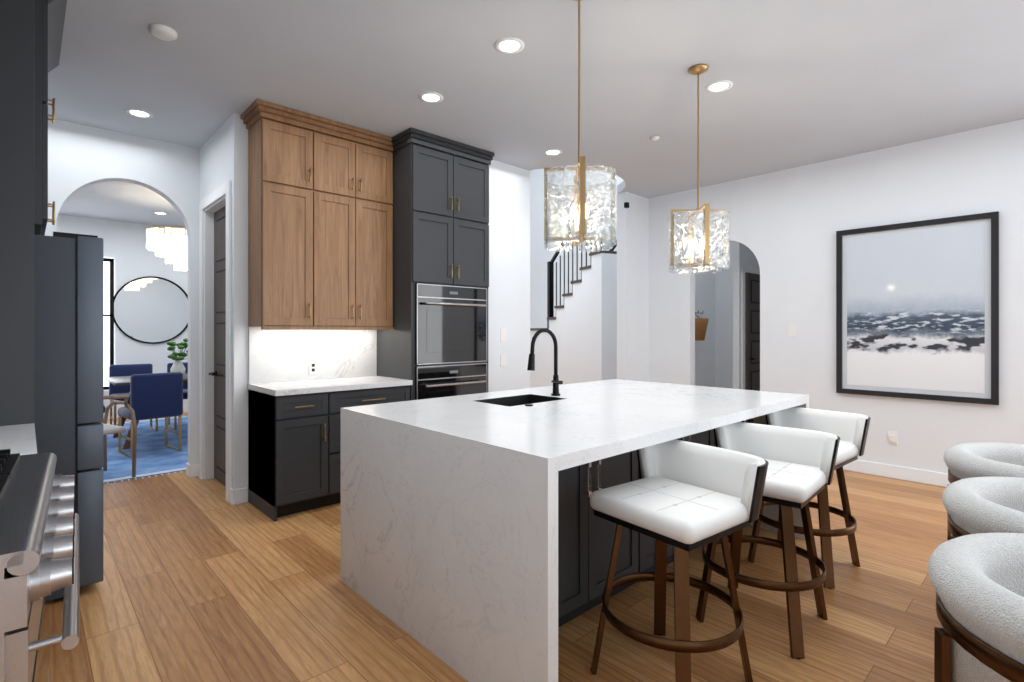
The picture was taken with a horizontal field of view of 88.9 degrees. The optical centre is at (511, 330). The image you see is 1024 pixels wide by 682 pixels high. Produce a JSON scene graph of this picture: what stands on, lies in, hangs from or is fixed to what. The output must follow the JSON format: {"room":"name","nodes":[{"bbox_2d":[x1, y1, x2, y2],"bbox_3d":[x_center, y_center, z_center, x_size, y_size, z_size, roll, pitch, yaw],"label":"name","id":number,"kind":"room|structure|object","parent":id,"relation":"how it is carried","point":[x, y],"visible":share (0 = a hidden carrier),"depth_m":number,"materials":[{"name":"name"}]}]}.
{"room":"kitchen","nodes":[
{"label":"kitchen","id":0,"kind":"room"},
{"bbox_2d":[50,412,946,681],"bbox_3d":[-0.559,1.360,4.265,13.000,0.060,15.000,0,0,-43],"label":"floor","id":1,"kind":"structure","parent":0,"point":[204,581],"depth_m":2.49,"materials":[{"name":"brown wood"}]},
{"bbox_2d":[0,0,39,447],"bbox_3d":[-2.434,-0.168,2.180,0.646,2.996,0.210,0,0,-43],"label":"tall cabinet","id":2,"kind":"object","parent":1,"relation":"on","point":[31,33],"depth_m":2.29,"materials":[{"name":"grey paint"}]},
{"bbox_2d":[0,424,36,454],"bbox_3d":[-2.087,0.430,1.809,0.646,0.040,0.803,0,0,-43],"label":"countertop","id":3,"kind":"structure","parent":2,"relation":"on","point":[20,438],"depth_m":1.99,"materials":[{"name":"white stone"}]},
{"bbox_2d":[0,449,79,681],"bbox_3d":[-1.408,0.830,1.170,0.674,1.000,1.000,0,0,-40],"label":"range","id":4,"kind":"object","parent":1,"relation":"on","point":[39,540],"visible":1,"depth_m":1.10,"materials":[{"name":"silver metal"}]},
{"bbox_2d":[34,231,102,600],"bbox_3d":[-2.724,0.422,2.696,0.893,1.815,0.910,0,0,-43],"label":"refrigerator","id":5,"kind":"object","parent":1,"relation":"on","point":[68,344],"visible":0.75,"depth_m":2.60,"materials":[{"name":"grey metal"}]},
{"bbox_2d":[102,416,187,483],"bbox_3d":[-4.052,1.323,6.545,2.900,0.013,3.700,0,0,-43],"label":"area rug","id":6,"kind":"object","parent":1,"relation":"on","point":[155,456],"visible":0.23,"depth_m":5.58,"materials":[{"name":"blue"}]},
{"bbox_2d":[102,395,136,476],"bbox_3d":[-3.727,0.942,4.593,0.572,0.777,0.532,0,0,27],"label":"armchair","id":7,"kind":"object","parent":6,"relation":"on","point":[110,429],"visible":0.46,"depth_m":4.71,"materials":[{"name":"wood"}]},
{"bbox_2d":[109,364,157,434],"bbox_3d":[-5.005,0.890,6.907,0.480,0.880,0.510,0,0,-43],"label":"dining chair","id":8,"kind":"object","parent":6,"relation":"on","point":[123,370],"visible":0.48,"depth_m":6.96,"materials":[{"name":"blue fabric"}]},
{"bbox_2d":[105,338,187,449],"bbox_3d":[-4.069,0.715,6.666,1.700,1.251,1.000,0,0,-43],"label":"dining table","id":9,"kind":"object","parent":6,"relation":"on","point":[177,365],"visible":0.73,"depth_m":6.29,"materials":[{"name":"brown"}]},
{"bbox_2d":[118,372,182,458],"bbox_3d":[-3.949,0.890,5.704,0.510,0.880,0.480,0,0,39],"label":"dining chair","id":10,"kind":"object","parent":6,"relation":"on","point":[155,395],"visible":0.83,"depth_m":5.56,"materials":[{"name":"blue fabric"}]},
{"bbox_2d":[167,362,187,428],"bbox_3d":[-4.530,0.890,7.350,0.480,0.880,0.510,0,0,-43],"label":"dining chair","id":11,"kind":"object","parent":6,"relation":"on","point":[185,386],"visible":0.23,"depth_m":7.33,"materials":[{"name":"blue fabric"}]},
{"bbox_2d":[247,387,332,521],"bbox_3d":[-1.709,0.890,3.974,0.383,0.880,0.604,0,0,-43],"label":"base cabinet","id":12,"kind":"object","parent":1,"relation":"on","point":[290,437],"depth_m":3.78,"materials":[{"name":"grey paint"}]},
{"bbox_2d":[247,375,412,394],"bbox_3d":[-1.444,0.430,4.204,1.098,0.040,0.629,0,0,-43],"label":"countertop","id":13,"kind":"structure","parent":12,"relation":"on","point":[359,382],"depth_m":4.05,"materials":[{"name":"white stone"}]},
{"bbox_2d":[333,387,408,503],"bbox_3d":[-1.332,0.890,4.326,0.767,0.880,0.604,0,0,-43],"label":"base cabinet","id":14,"kind":"object","parent":1,"relation":"on","point":[375,395],"depth_m":4.00,"materials":[{"name":"grey paint"}]},
{"bbox_2d":[377,135,492,400],"bbox_3d":[-0.731,-0.138,4.868,0.848,2.935,0.631,0,0,-43],"label":"tall cabinet","id":15,"kind":"object","parent":1,"relation":"on","point":[437,339],"depth_m":4.56,"materials":[{"name":"grey paint"}]},
{"bbox_2d":[530,216,616,387],"bbox_3d":[1.403,-0.155,8.898,1.570,2.970,2.820,0,0,-23],"label":"staircase","id":16,"kind":"structure","parent":1,"relation":"on","point":[582,325],"depth_m":7.78,"materials":[{"name":"paint"}]},
{"bbox_2d":[341,328,808,681],"bbox_3d":[0.496,0.656,3.067,2.450,1.348,1.510,0,0,-43],"label":"kitchen island","id":17,"kind":"object","parent":1,"relation":"on","point":[477,537],"visible":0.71,"depth_m":2.25,"materials":[{"name":"stone"}]},
{"bbox_2d":[590,439,768,681],"bbox_3d":[0.632,0.904,2.005,0.553,0.855,0.562,0,0,-43],"label":"stool","id":18,"kind":"object","parent":1,"relation":"on","point":[684,498],"visible":0.9,"depth_m":1.95,"materials":[{"name":"white leather"}]},
{"bbox_2d":[696,422,839,659],"bbox_3d":[1.159,0.904,2.434,0.548,0.855,0.562,0,0,-43],"label":"stool","id":19,"kind":"object","parent":1,"relation":"on","point":[800,469],"visible":0.73,"depth_m":2.39,"materials":[{"name":"white leather"}]},
{"bbox_2d":[748,407,870,588],"bbox_3d":[1.685,0.904,2.998,0.547,0.855,0.562,0,0,-43],"label":"stool","id":20,"kind":"object","parent":1,"relation":"on","point":[850,430],"visible":0.42,"depth_m":2.95,"materials":[{"name":"white leather"}]},
{"bbox_2d":[928,533,1023,681],"bbox_3d":[1.349,0.945,1.148,0.717,0.771,0.679,0,0,-43],"label":"barrel chair","id":21,"kind":"object","parent":1,"relation":"on","point":[977,580],"visible":1,"depth_m":1.20,"materials":[{"name":"fabric"}]},
{"bbox_2d":[942,477,1023,540],"bbox_3d":[1.850,0.945,1.711,0.717,0.771,0.679,0,0,-43],"label":"barrel chair","id":22,"kind":"object","parent":1,"relation":"on","point":[974,505],"visible":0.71,"depth_m":1.80,"materials":[{"name":"fabric"}]},
{"bbox_2d":[944,442,1023,535],"bbox_3d":[2.367,0.945,2.330,0.717,0.771,0.679,0,0,-43],"label":"barrel chair","id":23,"kind":"object","parent":1,"relation":"on","point":[977,459],"visible":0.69,"depth_m":2.43,"materials":[{"name":"fabric"}]},
{"bbox_2d":[45,113,1023,489],"bbox_3d":[0.163,-1.620,4.869,10.320,5.900,13.140,0,0,-43],"label":"wall","id":24,"kind":"structure","parent":0,"point":[787,225],"depth_m":5.13,"materials":[{"name":"paint"}]},
{"bbox_2d":[40,0,51,235],"bbox_3d":[-2.809,-1.088,2.620,0.696,1.156,0.935,0,0,-43],"label":"upper cabinet","id":25,"kind":"object","parent":24,"relation":"attached to","point":[45,5],"depth_m":2.51,"materials":[{"name":"grey paint"}]},
{"bbox_2d":[103,258,113,389],"bbox_3d":[-6.416,-0.105,7.525,1.080,1.970,0.038,0,0,-43],"label":"window","id":26,"kind":"structure","parent":24,"relation":"in","point":[108,312],"depth_m":7.85,"materials":[{"name":"white"}]},
{"bbox_2d":[114,276,187,343],"bbox_3d":[-5.659,-0.330,8.239,1.064,1.064,0.024,0,0,-43],"label":"round wall mirror","id":27,"kind":"object","parent":24,"relation":"attached to","point":[151,309],"visible":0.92,"depth_m":8.23,"materials":[{"name":"black metal"}]},
{"bbox_2d":[208,206,225,485],"bbox_3d":[-2.445,0.128,4.434,0.098,2.385,0.730,0,0,-43],"label":"pantry door","id":28,"kind":"structure","parent":24,"relation":"in","point":[219,373],"depth_m":4.55,"materials":[{"name":"black"}]},
{"bbox_2d":[245,111,324,326],"bbox_3d":[-1.782,-0.820,4.098,0.444,1.570,0.324,0,0,-43],"label":"upper cabinet","id":29,"kind":"object","parent":24,"relation":"attached to","point":[286,156],"depth_m":3.98,"materials":[{"name":"brown wood"}]},
{"bbox_2d":[249,327,376,382],"bbox_3d":[-1.648,0.187,4.428,1.090,0.445,0.022,0,0,-43],"label":"backsplash","id":30,"kind":"structure","parent":24,"relation":"attached to","point":[276,354],"depth_m":4.36,"materials":[{"name":"white stone"}]},
{"bbox_2d":[325,127,392,326],"bbox_3d":[-1.429,-0.820,4.426,0.772,1.570,0.324,0,0,-43],"label":"upper cabinet","id":31,"kind":"object","parent":24,"relation":"attached to","point":[368,267],"depth_m":4.34,"materials":[{"name":"brown wood"}]},
{"bbox_2d":[500,328,506,341],"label":"outlet","id":32,"kind":"object","parent":24,"relation":"attached to","point":[503,331],"depth_m":5.18,"materials":[{"name":"white plastic"}]},
{"bbox_2d":[500,354,506,365],"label":"outlet","id":33,"kind":"object","parent":24,"relation":"attached to","point":[503,357],"depth_m":5.18,"materials":[{"name":"white plastic"}]},
{"bbox_2d":[103,180,949,504],"bbox_3d":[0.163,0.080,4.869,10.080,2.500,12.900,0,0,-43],"label":"baseboard","id":34,"kind":"structure","parent":24,"relation":"attached to","point":[203,468],"depth_m":4.66,"materials":[{"name":"paint"}]},
{"bbox_2d":[695,310,708,340],"bbox_3d":[2.585,-0.081,7.199,0.700,0.422,0.316,0,0,-43],"label":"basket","id":35,"kind":"object","parent":24,"relation":"attached to","point":[701,324],"visible":0.5,"depth_m":7.03,"materials":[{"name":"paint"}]},
{"bbox_2d":[745,272,759,390],"bbox_3d":[3.200,0.295,6.741,0.715,2.050,0.095,0,0,-43],"label":"door","id":36,"kind":"structure","parent":24,"relation":"in","point":[752,331],"depth_m":6.59,"materials":[{"name":"black wood"}]},
{"bbox_2d":[788,324,797,335],"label":"light switch","id":37,"kind":"object","parent":24,"relation":"attached to","point":[792,328],"depth_m":5.34,"materials":[{"name":"white plastic"}]},
{"bbox_2d":[888,431,897,444],"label":"outlet","id":38,"kind":"object","parent":24,"relation":"attached to","point":[892,435],"depth_m":4.71,"materials":[{"name":"white plastic"}]},
{"bbox_2d":[836,211,998,404],"bbox_3d":[3.525,-0.182,4.617,0.043,1.555,1.145,0,0,-43],"label":"framed picture","id":39,"kind":"object","parent":24,"relation":"attached to","point":[917,309],"visible":0.94,"depth_m":4.56,"materials":[{"name":"black"}]},
{"bbox_2d":[48,0,1023,228],"bbox_3d":[-0.559,-3.170,4.265,13.000,3.000,15.000,0,0,-43],"label":"ceiling","id":40,"kind":"structure","parent":0,"point":[815,81],"depth_m":3.41,"materials":[{"name":"paint"}]},
{"bbox_2d":[125,108,152,117],"bbox_3d":[-2.853,-1.665,3.998,0.174,0.007,0.174,0,0,20],"label":"recessed light","id":41,"kind":"object","parent":40,"relation":"in","point":[139,113],"depth_m":3.99,"materials":[{"name":"paint"}]},
{"bbox_2d":[153,212,167,214],"bbox_3d":[-4.978,-1.665,7.391,0.174,0.007,0.174,0,0,2],"label":"recessed light","id":42,"kind":"object","parent":40,"relation":"in","point":[160,213],"depth_m":7.40,"materials":[{"name":"paint"}]},
{"bbox_2d":[148,23,177,40],"bbox_3d":[-1.937,-1.652,2.898,0.134,0.034,0.134,0,0,38],"label":"smoke detector","id":43,"kind":"object","parent":40,"relation":"attached to","point":[162,32],"depth_m":2.87,"materials":[{"name":"white plastic"}]},
{"bbox_2d":[146,226,187,270],"bbox_3d":[-4.135,-1.214,6.605,0.818,0.907,0.822,0,0,-43],"label":"chandelier","id":44,"kind":"object","parent":40,"relation":"hanging from","point":[173,246],"visible":0.6,"depth_m":6.29,"materials":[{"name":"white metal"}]},
{"bbox_2d":[419,92,443,102],"bbox_3d":[-0.577,-1.665,3.728,0.174,0.007,0.174,0,0,20],"label":"recessed light","id":45,"kind":"object","parent":40,"relation":"in","point":[428,97],"depth_m":3.73,"materials":[{"name":"paint"}]},
{"bbox_2d":[495,37,524,53],"bbox_3d":[-0.014,-1.665,3.050,0.174,0.007,0.174,0,0,38],"label":"recessed light","id":46,"kind":"object","parent":40,"relation":"in","point":[509,45],"depth_m":3.05,"materials":[{"name":"paint"}]},
{"bbox_2d":[544,149,561,155],"bbox_3d":[0.382,-1.665,4.869,0.174,0.007,0.174,0,0,20],"label":"recessed light","id":47,"kind":"object","parent":40,"relation":"in","point":[551,152],"depth_m":4.87,"materials":[{"name":"paint"}]},
{"bbox_2d":[544,0,615,251],"bbox_3d":[0.330,-1.042,2.564,0.386,1.253,0.386,0,0,-43],"label":"pendant light","id":48,"kind":"object","parent":40,"relation":"hanging from","point":[580,214],"visible":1,"depth_m":2.44,"materials":[{"name":"clear glass"}]},
{"bbox_2d":[650,136,659,140],"bbox_3d":[1.233,-1.658,4.499,0.079,0.021,0.079,0,0,35],"label":"smoke detector","id":49,"kind":"object","parent":40,"relation":"attached to","point":[654,138],"depth_m":4.48,"materials":[{"name":"white plastic"}]},
{"bbox_2d":[668,64,729,272],"bbox_3d":[1.184,-1.026,3.319,0.386,1.283,0.386,0,0,-43],"label":"pendant light","id":50,"kind":"object","parent":40,"relation":"hanging from","point":[703,249],"visible":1,"depth_m":3.24,"materials":[{"name":"clear glass"}]},
{"bbox_2d":[705,80,732,92],"bbox_3d":[1.412,-1.665,3.559,0.174,0.007,0.174,0,0,20],"label":"recessed light","id":51,"kind":"object","parent":40,"relation":"in","point":[721,85],"depth_m":3.56,"materials":[{"name":"paint"}]}
]}

